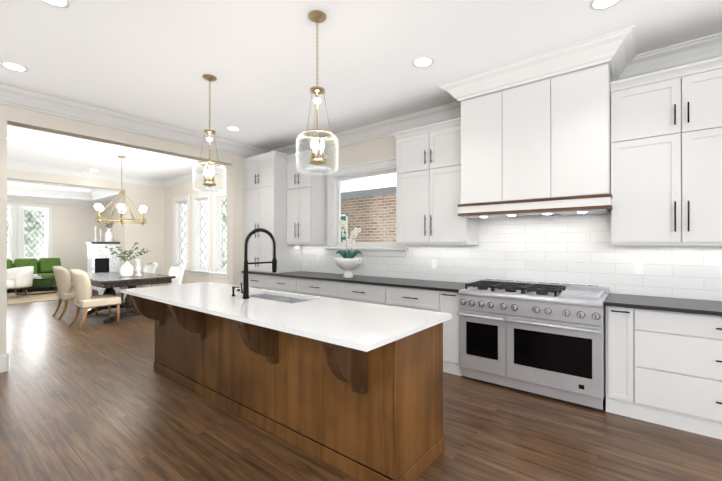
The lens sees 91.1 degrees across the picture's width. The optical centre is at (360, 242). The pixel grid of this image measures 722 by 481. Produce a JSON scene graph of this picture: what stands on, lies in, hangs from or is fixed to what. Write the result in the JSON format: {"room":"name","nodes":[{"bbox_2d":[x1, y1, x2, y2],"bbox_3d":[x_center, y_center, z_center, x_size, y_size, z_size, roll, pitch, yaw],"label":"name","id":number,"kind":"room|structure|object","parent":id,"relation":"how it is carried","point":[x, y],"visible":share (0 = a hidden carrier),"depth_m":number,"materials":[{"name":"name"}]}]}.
{"room":"kitchen","nodes":[
{"label":"kitchen","id":0,"kind":"room"},
{"bbox_2d":[7,200,105,273],"bbox_3d":[-11.320,-0.118,9.682,0.160,3.050,7.250,0,0,39],"label":"wall","id":1,"kind":"structure","parent":0,"point":[73,232],"depth_m":11.70,"materials":[{"name":"paint"}]},
{"bbox_2d":[7,203,16,260],"bbox_3d":[-10.674,-0.316,10.402,0.170,1.730,0.860,0,0,39],"label":"living room window","id":2,"kind":"structure","parent":1,"relation":"in","point":[14,230],"depth_m":10.64,"materials":[{"name":"paint"}]},
{"bbox_2d":[18,204,51,259],"bbox_3d":[-10.163,-0.315,11.043,0.170,1.730,0.860,0,0,39],"label":"living room window","id":3,"kind":"structure","parent":1,"relation":"in","point":[20,206],"depth_m":11.05,"materials":[{"name":"paint"}]},
{"bbox_2d":[7,283,72,289],"bbox_3d":[-11.250,1.312,9.623,0.018,0.189,7.249,0,0,39],"label":"baseboard","id":4,"kind":"structure","parent":1,"relation":"attached to","point":[72,283],"depth_m":11.03,"materials":[{"name":"paint"}]},
{"bbox_2d":[7,195,101,205],"bbox_3d":[-11.208,-1.345,9.594,0.125,0.154,7.249,0,0,39],"label":"crown molding","id":5,"kind":"structure","parent":1,"relation":"attached to","point":[9,197],"depth_m":11.26,"materials":[{"name":"paint"}]},
{"bbox_2d":[7,191,121,201],"bbox_3d":[-9.481,-1.535,8.215,4.549,0.219,7.249,0,0,39],"label":"ceiling","id":6,"kind":"structure","parent":0,"point":[107,197],"depth_m":11.10,"materials":[{"name":"paint"}]},
{"bbox_2d":[7,169,163,298],"bbox_3d":[-7.624,-0.123,6.730,0.200,3.050,7.250,0,0,39],"label":"wall","id":7,"kind":"structure","parent":0,"point":[149,235],"depth_m":9.00,"materials":[{"name":"paint"}]},
{"bbox_2d":[7,179,120,192],"bbox_3d":[-7.753,-1.350,6.834,0.125,0.154,7.249,0,0,39],"label":"crown molding","id":8,"kind":"structure","parent":7,"relation":"attached to","point":[11,180],"depth_m":8.04,"materials":[{"name":"paint"}]},
{"bbox_2d":[7,160,160,186],"bbox_3d":[-7.497,-1.571,6.630,0.125,0.154,7.249,0,0,39],"label":"crown molding","id":9,"kind":"structure","parent":7,"relation":"attached to","point":[46,169],"depth_m":8.01,"materials":[{"name":"paint"}]},
{"bbox_2d":[0,104,247,354],"bbox_3d":[-3.999,-0.129,3.833,0.200,3.050,7.250,0,0,39],"label":"wall","id":10,"kind":"structure","parent":0,"point":[35,120],"depth_m":4.69,"materials":[{"name":"paint"}]},
{"bbox_2d":[0,352,8,372],"bbox_3d":[-5.007,1.298,2.394,0.018,0.189,3.746,0,0,39],"label":"baseboard","id":11,"kind":"structure","parent":10,"relation":"attached to","point":[4,362],"depth_m":3.82,"materials":[{"name":"paint"}]},
{"bbox_2d":[0,84,267,156],"bbox_3d":[-3.850,-1.576,3.716,0.181,0.154,7.249,0,0,39],"label":"crown molding","id":12,"kind":"structure","parent":10,"relation":"attached to","point":[11,96],"depth_m":4.54,"materials":[{"name":"paint"}]},
{"bbox_2d":[0,285,721,480],"bbox_3d":[-4.406,1.427,4.347,17.900,0.060,7.550,0,0,39],"label":"floor","id":13,"kind":"structure","parent":0,"point":[94,398],"depth_m":2.61,"materials":[{"name":"brown wood"}]},
{"bbox_2d":[12,262,60,286],"bbox_3d":[-10.055,1.008,10.270,0.920,0.799,2.250,0,0,39],"label":"sofa","id":14,"kind":"object","parent":13,"relation":"on","point":[44,282],"visible":0.04,"depth_m":10.50,"materials":[{"name":"green fabric"}]},
{"bbox_2d":[7,259,11,268],"bbox_3d":[-10.375,0.696,10.174,0.231,0.465,0.506,0,0,35],"label":"sofa pillow","id":15,"kind":"object","parent":14,"relation":"on","point":[9,263],"visible":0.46,"depth_m":10.30,"materials":[{"name":"green fabric"}]},
{"bbox_2d":[14,258,37,271],"bbox_3d":[-10.032,0.697,10.604,0.231,0.465,0.506,0,0,42],"label":"sofa pillow","id":16,"kind":"object","parent":14,"relation":"on","point":[23,262],"visible":0.65,"depth_m":10.59,"materials":[{"name":"green fabric"}]},
{"bbox_2d":[39,258,60,272],"bbox_3d":[-9.689,0.698,11.033,0.231,0.465,0.506,0,0,35],"label":"sofa pillow","id":17,"kind":"object","parent":14,"relation":"on","point":[46,265],"visible":0.81,"depth_m":10.94,"materials":[{"name":"green fabric"}]},
{"bbox_2d":[7,288,73,304],"bbox_3d":[-8.633,1.400,9.229,2.500,0.011,3.100,0,0,39],"label":"living room rug","id":18,"kind":"object","parent":13,"relation":"on","point":[12,298],"visible":0.33,"depth_m":9.02,"materials":[{"name":"carpet"}]},
{"bbox_2d":[7,266,33,296],"bbox_3d":[-8.869,1.009,9.016,0.858,0.771,0.788,0,0,39],"label":"armchair","id":19,"kind":"object","parent":18,"relation":"on","point":[19,277],"visible":0.79,"depth_m":9.01,"materials":[{"name":"fabric"}]},
{"bbox_2d":[17,276,57,294],"bbox_3d":[-8.993,1.184,9.900,0.942,0.418,0.942,0,0,39],"label":"coffee table","id":20,"kind":"object","parent":18,"relation":"on","point":[47,277],"visible":0.58,"depth_m":9.80,"materials":[{"name":"black metal"}]},
{"bbox_2d":[33,271,41,277],"bbox_3d":[-9.085,0.886,9.866,0.300,0.176,0.230,0,0,39],"label":"decor","id":21,"kind":"object","parent":20,"relation":"on","point":[35,275],"visible":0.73,"depth_m":9.83,"materials":[{"name":"white ceramic"}]},
{"bbox_2d":[52,266,97,319],"bbox_3d":[-5.509,0.920,6.812,0.587,0.978,0.652,0,0,39],"label":"dining chair","id":22,"kind":"object","parent":13,"relation":"on","point":[65,292],"visible":0.65,"depth_m":6.54,"materials":[{"name":"beige fabric"}]},
{"bbox_2d":[69,269,121,330],"bbox_3d":[-4.506,0.919,5.985,0.587,0.978,0.652,0,0,39],"label":"dining chair","id":23,"kind":"object","parent":13,"relation":"on","point":[84,299],"visible":1,"depth_m":5.74,"materials":[{"name":"beige fabric"}]},
{"bbox_2d":[86,242,119,294],"bbox_3d":[-6.867,0.085,9.920,0.460,2.615,1.260,0,0,39],"label":"fireplace","id":24,"kind":"object","parent":13,"relation":"on","point":[101,258],"visible":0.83,"depth_m":9.52,"materials":[{"name":"stone"}]},
{"bbox_2d":[93,226,97,241],"bbox_3d":[-7.153,-0.233,9.547,0.100,0.420,0.097,0,0,39],"label":"candle","id":25,"kind":"object","parent":24,"relation":"on","point":[95,231],"visible":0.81,"depth_m":9.52,"materials":[{"name":"white wax"}]},
{"bbox_2d":[99,229,102,241],"bbox_3d":[-7.119,-0.193,9.686,0.100,0.340,0.097,0,0,39],"label":"candle","id":26,"kind":"object","parent":24,"relation":"on","point":[100,233],"visible":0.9,"depth_m":9.66,"materials":[{"name":"white wax"}]},
{"bbox_2d":[105,222,113,241],"bbox_3d":[-6.966,-0.308,9.816,0.228,0.570,0.238,0,0,39],"label":"vase","id":27,"kind":"object","parent":24,"relation":"on","point":[109,235],"visible":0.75,"depth_m":9.76,"materials":[{"name":"white ceramic"}]},
{"bbox_2d":[70,271,175,323],"bbox_3d":[-4.655,1.014,6.839,2.080,0.774,1.170,0,0,39],"label":"dining table","id":28,"kind":"object","parent":13,"relation":"on","point":[109,281],"visible":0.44,"depth_m":6.38,"materials":[{"name":"brown wood"}]},
{"bbox_2d":[104,242,150,276],"bbox_3d":[-4.389,0.302,6.630,0.545,0.646,0.842,0,0,39],"label":"vase","id":29,"kind":"object","parent":28,"relation":"on","point":[127,269],"visible":1,"depth_m":6.55,"materials":[{"name":"white ceramic"}]},
{"bbox_2d":[135,259,142,276],"bbox_3d":[-4.149,0.465,6.608,0.124,0.320,0.122,0,0,39],"label":"candle","id":30,"kind":"object","parent":28,"relation":"on","point":[138,269],"visible":1,"depth_m":6.58,"materials":[{"name":"white wax"}]},
{"bbox_2d":[120,262,157,308],"bbox_3d":[-4.741,0.922,7.629,0.587,0.978,0.652,0,0,39],"label":"dining chair","id":31,"kind":"object","parent":13,"relation":"on","point":[151,267],"visible":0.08,"depth_m":7.71,"materials":[{"name":"white fabric"}]},
{"bbox_2d":[167,264,185,284],"bbox_3d":[-3.760,0.921,6.870,0.587,0.978,0.652,0,0,39],"label":"dining chair","id":32,"kind":"object","parent":13,"relation":"on","point":[178,271],"visible":0.17,"depth_m":7.07,"materials":[{"name":"white fabric"}]},
{"bbox_2d":[248,273,271,289],"bbox_3d":[-1.547,0.959,6.127,0.762,0.880,0.598,0,0,39],"label":"base cabinet","id":33,"kind":"object","parent":13,"relation":"on","point":[259,281],"depth_m":5.84,"materials":[{"name":"white wood"}]},
{"bbox_2d":[242,271,472,291],"bbox_3d":[-0.323,0.499,5.120,3.931,0.030,0.642,0,0,39],"label":"countertop","id":34,"kind":"structure","parent":33,"relation":"on","point":[423,284],"depth_m":4.54,"materials":[{"name":"black stone"}]},
{"bbox_2d":[243,151,301,272],"bbox_3d":[-1.514,-0.482,6.079,0.872,1.935,0.636,0,0,39],"label":"tall cabinet","id":35,"kind":"object","parent":34,"relation":"on","point":[265,191],"visible":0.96,"depth_m":5.79,"materials":[{"name":"white wood"}]},
{"bbox_2d":[334,219,361,277],"bbox_3d":[-0.175,0.074,4.918,0.492,0.818,0.391,0,0,39],"label":"potted orchid","id":36,"kind":"object","parent":34,"relation":"on","point":[348,261],"visible":1,"depth_m":4.85,"materials":[{"name":"white ceramic"}]},
{"bbox_2d":[272,276,299,293],"bbox_3d":[-1.034,0.958,5.717,0.788,0.880,0.598,0,0,39],"label":"base cabinet","id":37,"kind":"object","parent":13,"relation":"on","point":[279,283],"depth_m":5.43,"materials":[{"name":"white wood"}]},
{"bbox_2d":[129,294,443,480],"bbox_3d":[-0.937,0.952,3.023,3.151,0.882,0.890,0,0,39],"label":"kitchen island","id":38,"kind":"object","parent":13,"relation":"on","point":[361,382],"depth_m":2.31,"materials":[{"name":"brown wood"}]},
{"bbox_2d":[120,282,451,353],"bbox_3d":[-0.938,0.496,3.018,3.220,0.030,0.940,0,0,39],"label":"island countertop","id":39,"kind":"structure","parent":38,"relation":"on","point":[364,326],"depth_m":2.40,"materials":[{"name":"white stone"}]},
{"bbox_2d":[240,228,276,298],"bbox_3d":[-0.918,0.173,3.181,0.109,0.613,0.354,0,0,39],"label":"faucet","id":40,"kind":"object","parent":39,"relation":"on","point":[245,290],"visible":1,"depth_m":3.07,"materials":[{"name":"black metal"}]},
{"bbox_2d":[249,294,308,302],"bbox_3d":[-0.760,0.607,3.177,0.794,0.190,0.324,0,0,39],"label":"sink","id":41,"kind":"object","parent":39,"relation":"in","point":[278,298],"visible":0.12,"depth_m":3.38,"materials":[{"name":"silver metal"}]},
{"bbox_2d":[300,278,339,298],"bbox_3d":[-0.454,0.957,5.253,0.933,0.880,0.598,0,0,39],"label":"base cabinet","id":42,"kind":"object","parent":13,"relation":"on","point":[322,288],"depth_m":4.97,"materials":[{"name":"white wood"}]},
{"bbox_2d":[340,282,391,305],"bbox_3d":[0.175,0.956,4.751,0.913,0.880,0.598,0,0,39],"label":"base cabinet","id":43,"kind":"object","parent":13,"relation":"on","point":[367,293],"depth_m":4.45,"materials":[{"name":"white wood"}]},
{"bbox_2d":[392,286,443,371],"bbox_3d":[0.754,0.955,4.289,0.803,0.880,0.598,0,0,39],"label":"base cabinet","id":44,"kind":"object","parent":13,"relation":"on","point":[432,300],"depth_m":3.98,"materials":[{"name":"white wood"}]},
{"bbox_2d":[444,291,460,375],"bbox_3d":[1.106,0.955,4.008,0.295,0.880,0.598,0,0,39],"label":"base cabinet","id":45,"kind":"object","parent":13,"relation":"on","point":[451,299],"depth_m":3.75,"materials":[{"name":"white wood"}]},
{"bbox_2d":[457,279,608,409],"bbox_3d":[1.663,0.904,3.472,1.220,0.980,0.704,0,0,39],"label":"range","id":46,"kind":"object","parent":13,"relation":"on","point":[545,339],"visible":1,"depth_m":3.20,"materials":[{"name":"silver metal"}]},
{"bbox_2d":[606,306,637,418],"bbox_3d":[2.265,0.953,3.081,0.185,0.880,0.598,0,0,39],"label":"base cabinet","id":47,"kind":"object","parent":13,"relation":"on","point":[621,322],"depth_m":2.84,"materials":[{"name":"white wood"}]},
{"bbox_2d":[604,293,721,315],"bbox_3d":[3.207,0.494,2.300,2.648,0.030,0.642,0,0,39],"label":"countertop","id":48,"kind":"structure","parent":47,"relation":"on","point":[696,306],"depth_m":2.80,"materials":[{"name":"black stone"}]},
{"bbox_2d":[638,309,721,439],"bbox_3d":[2.641,0.952,2.781,0.854,0.880,0.598,0,0,39],"label":"base cabinet","id":49,"kind":"object","parent":13,"relation":"on","point":[663,368],"depth_m":2.62,"materials":[{"name":"white wood"}]},
{"bbox_2d":[0,0,721,192],"bbox_3d":[-3.906,-1.692,4.978,17.900,0.080,5.950,0,0,39],"label":"ceiling","id":50,"kind":"structure","parent":0,"point":[155,61],"depth_m":3.11,"materials":[{"name":"paint"}]},
{"bbox_2d":[0,62,27,71],"bbox_3d":[-3.256,-1.652,3.325,0.190,0.006,0.190,0,0,39],"label":"recessed light","id":51,"kind":"object","parent":50,"relation":"in","point":[14,66],"visible":1,"depth_m":3.32,"materials":[{"name":"paint"}]},
{"bbox_2d":[7,185,88,197],"bbox_3d":[-10.021,-1.563,10.280,0.125,0.154,3.400,0,0,39],"label":"crown molding","id":52,"kind":"structure","parent":50,"relation":"attached to","point":[9,188],"depth_m":10.81,"materials":[{"name":"paint"}]},
{"bbox_2d":[40,0,69,7],"bbox_3d":[-2.091,-1.653,2.395,0.190,0.006,0.190,0,0,39],"label":"recessed light","id":53,"kind":"object","parent":50,"relation":"in","point":[61,3],"visible":1,"depth_m":2.44,"materials":[{"name":"paint"}]},
{"bbox_2d":[89,191,111,197],"bbox_3d":[-7.569,-1.563,10.607,3.548,0.154,0.125,0,0,39],"label":"crown molding","id":54,"kind":"structure","parent":50,"relation":"attached to","point":[94,194],"depth_m":11.26,"materials":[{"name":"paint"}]},
{"bbox_2d":[94,156,146,224],"bbox_3d":[-4.580,-0.978,6.776,0.882,1.340,0.905,0,0,39],"label":"dining chandelier","id":55,"kind":"object","parent":50,"relation":"hanging from","point":[99,208],"visible":1,"depth_m":6.74,"materials":[{"name":"gold metal"}]},
{"bbox_2d":[192,74,225,192],"bbox_3d":[-1.514,-1.087,3.539,0.310,1.134,0.310,0,0,39],"label":"pendant light","id":56,"kind":"object","parent":50,"relation":"hanging from","point":[210,78],"visible":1,"depth_m":3.52,"materials":[{"name":"gold metal"}]},
{"bbox_2d":[226,126,239,130],"bbox_3d":[-1.848,-1.648,5.119,0.190,0.006,0.190,0,0,39],"label":"recessed light","id":57,"kind":"object","parent":50,"relation":"in","point":[230,128],"visible":0.98,"depth_m":5.10,"materials":[{"name":"paint"}]},
{"bbox_2d":[296,10,338,174],"bbox_3d":[-0.319,-1.089,2.585,0.310,1.134,0.310,0,0,39],"label":"pendant light","id":58,"kind":"object","parent":50,"relation":"hanging from","point":[316,16],"visible":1,"depth_m":2.57,"materials":[{"name":"clear glass"}]},
{"bbox_2d":[413,57,433,67],"bbox_3d":[0.568,-1.652,3.240,0.190,0.006,0.190,0,0,39],"label":"recessed light","id":59,"kind":"object","parent":50,"relation":"in","point":[421,62],"visible":1,"depth_m":3.24,"materials":[{"name":"paint"}]},
{"bbox_2d":[444,101,460,116],"bbox_3d":[1.090,-1.576,3.942,0.181,0.154,0.330,0,0,39],"label":"crown molding","id":60,"kind":"structure","parent":50,"relation":"attached to","point":[455,110],"depth_m":4.25,"materials":[{"name":"paint"}]},
{"bbox_2d":[437,25,639,108],"bbox_3d":[1.500,-1.577,3.279,1.650,0.154,0.194,0,0,39],"label":"crown molding","id":61,"kind":"structure","parent":50,"relation":"attached to","point":[616,51],"depth_m":3.14,"materials":[{"name":"paint"}]},
{"bbox_2d":[590,0,620,9],"bbox_3d":[1.677,-1.653,2.418,0.190,0.006,0.190,0,0,39],"label":"recessed light","id":62,"kind":"object","parent":50,"relation":"in","point":[599,4],"visible":1,"depth_m":2.45,"materials":[{"name":"paint"}]},
{"bbox_2d":[609,57,639,80],"bbox_3d":[2.238,-1.578,3.025,0.181,0.154,0.330,0,0,39],"label":"crown molding","id":63,"kind":"structure","parent":50,"relation":"attached to","point":[626,68],"depth_m":3.19,"materials":[{"name":"paint"}]},
{"bbox_2d":[106,135,710,300],"bbox_3d":[-2.187,-0.123,7.128,17.900,3.050,0.160,0,0,39],"label":"wall","id":64,"kind":"structure","parent":0,"point":[372,150],"depth_m":7.94,"materials":[{"name":"paint"}]},
{"bbox_2d":[102,198,121,206],"bbox_3d":[-7.252,-1.342,10.993,4.260,0.154,0.125,0,0,39],"label":"crown molding","id":65,"kind":"structure","parent":64,"relation":"attached to","point":[104,204],"depth_m":11.90,"materials":[{"name":"paint"}]},
{"bbox_2d":[172,195,189,273],"bbox_3d":[-4.488,-0.202,8.893,0.890,1.935,0.185,0,0,39],"label":"dining room window","id":66,"kind":"structure","parent":64,"relation":"in","point":[181,198],"depth_m":9.04,"materials":[{"name":"paint"}]},
{"bbox_2d":[161,165,226,186],"bbox_3d":[-3.584,-1.568,8.063,4.170,0.154,0.125,0,0,39],"label":"crown molding","id":67,"kind":"structure","parent":64,"relation":"attached to","point":[184,178],"depth_m":8.48,"materials":[{"name":"paint"}]},
{"bbox_2d":[190,191,210,276],"bbox_3d":[-3.703,-0.203,8.266,0.880,1.935,0.185,0,0,39],"label":"dining room window","id":68,"kind":"structure","parent":64,"relation":"in","point":[193,270],"depth_m":8.43,"materials":[{"name":"paint"}]},
{"bbox_2d":[210,188,226,278],"bbox_3d":[-2.945,-0.204,7.660,0.880,1.935,0.185,0,0,39],"label":"dining room window","id":69,"kind":"structure","parent":64,"relation":"in","point":[218,274],"depth_m":7.84,"materials":[{"name":"paint"}]},
{"bbox_2d":[286,150,327,244],"bbox_3d":[-0.888,-0.696,5.739,0.604,1.448,0.386,0,0,39],"label":"upper cabinet","id":70,"kind":"object","parent":64,"relation":"attached to","point":[306,208],"visible":0.92,"depth_m":5.61,"materials":[{"name":"white wood"}]},
{"bbox_2d":[268,106,460,155],"bbox_3d":[-0.114,-1.573,5.244,3.690,0.154,0.199,0,0,39],"label":"crown molding","id":71,"kind":"structure","parent":64,"relation":"attached to","point":[382,129],"depth_m":4.97,"materials":[{"name":"paint"}]},
{"bbox_2d":[324,157,407,256],"bbox_3d":[0.059,-0.494,5.261,1.510,1.365,0.185,0,0,39],"label":"kitchen window","id":72,"kind":"structure","parent":64,"relation":"in","point":[400,251],"depth_m":5.33,"materials":[{"name":"paint"}]},
{"bbox_2d":[392,117,478,244],"bbox_3d":[0.887,-0.684,4.321,0.968,1.418,0.386,0,0,39],"label":"upper cabinet","id":73,"kind":"object","parent":64,"relation":"attached to","point":[428,179],"visible":0.92,"depth_m":4.17,"materials":[{"name":"white wood"}]},
{"bbox_2d":[302,213,721,300],"bbox_3d":[1.717,0.038,3.898,6.970,0.885,0.012,0,0,39],"label":"tile backsplash","id":74,"kind":"structure","parent":64,"relation":"attached to","point":[578,249],"depth_m":3.65,"materials":[{"name":"white tile"}]},
{"bbox_2d":[432,260,436,268],"bbox_3d":[0.932,0.272,4.512,0.070,0.114,0.008,0,0,39],"label":"electrical outlet","id":75,"kind":"object","parent":74,"relation":"attached to","point":[434,264],"visible":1,"depth_m":4.50,"materials":[{"name":"white plastic"}]},
{"bbox_2d":[633,262,642,273],"bbox_3d":[2.532,0.230,3.233,0.070,0.114,0.008,0,0,39],"label":"electrical outlet","id":76,"kind":"object","parent":74,"relation":"attached to","point":[637,267],"visible":1,"depth_m":3.23,"materials":[{"name":"white plastic"}]},
{"bbox_2d":[458,62,612,219],"bbox_3d":[1.716,-0.960,3.546,1.326,1.386,0.563,0,0,39],"label":"range hood","id":77,"kind":"object","parent":64,"relation":"attached to","point":[540,148],"visible":0.92,"depth_m":3.27,"materials":[{"name":"white wood"}]},
{"bbox_2d":[610,56,721,245],"bbox_3d":[2.635,-0.687,2.925,0.918,1.418,0.386,0,0,39],"label":"upper cabinet","id":78,"kind":"object","parent":64,"relation":"attached to","point":[666,156],"visible":1,"depth_m":2.86,"materials":[{"name":"white wood"}]},
{"bbox_2d":[612,32,721,81],"bbox_3d":[3.513,-1.579,2.346,3.021,0.154,0.199,0,0,39],"label":"crown molding","id":79,"kind":"structure","parent":64,"relation":"attached to","point":[707,47],"depth_m":2.99,"materials":[{"name":"paint"}]},
{"label":"outside","id":80,"kind":"structure","parent":0,"visible":0},
{"bbox_2d":[7,197,226,267],"bbox_3d":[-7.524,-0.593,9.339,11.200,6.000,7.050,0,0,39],"label":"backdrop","id":81,"kind":"structure","parent":80,"point":[29,233],"depth_m":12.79,"materials":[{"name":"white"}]},
{"bbox_2d":[363,173,396,189],"bbox_3d":[4.555,-2.591,10.604,11.500,10.000,0.001,0,0,39],"label":"sky","id":82,"kind":"structure","parent":80,"point":[390,179],"depth_m":13.64,"materials":[{"name":"white"}]},
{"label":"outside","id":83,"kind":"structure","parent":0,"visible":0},
{"bbox_2d":[341,186,395,241],"bbox_3d":[1.503,0.304,7.980,9.000,3.200,0.700,0,0,39],"label":"neighbouring house","id":84,"kind":"structure","parent":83,"point":[348,200],"depth_m":9.10,"materials":[{"name":"brick"}]}
]}

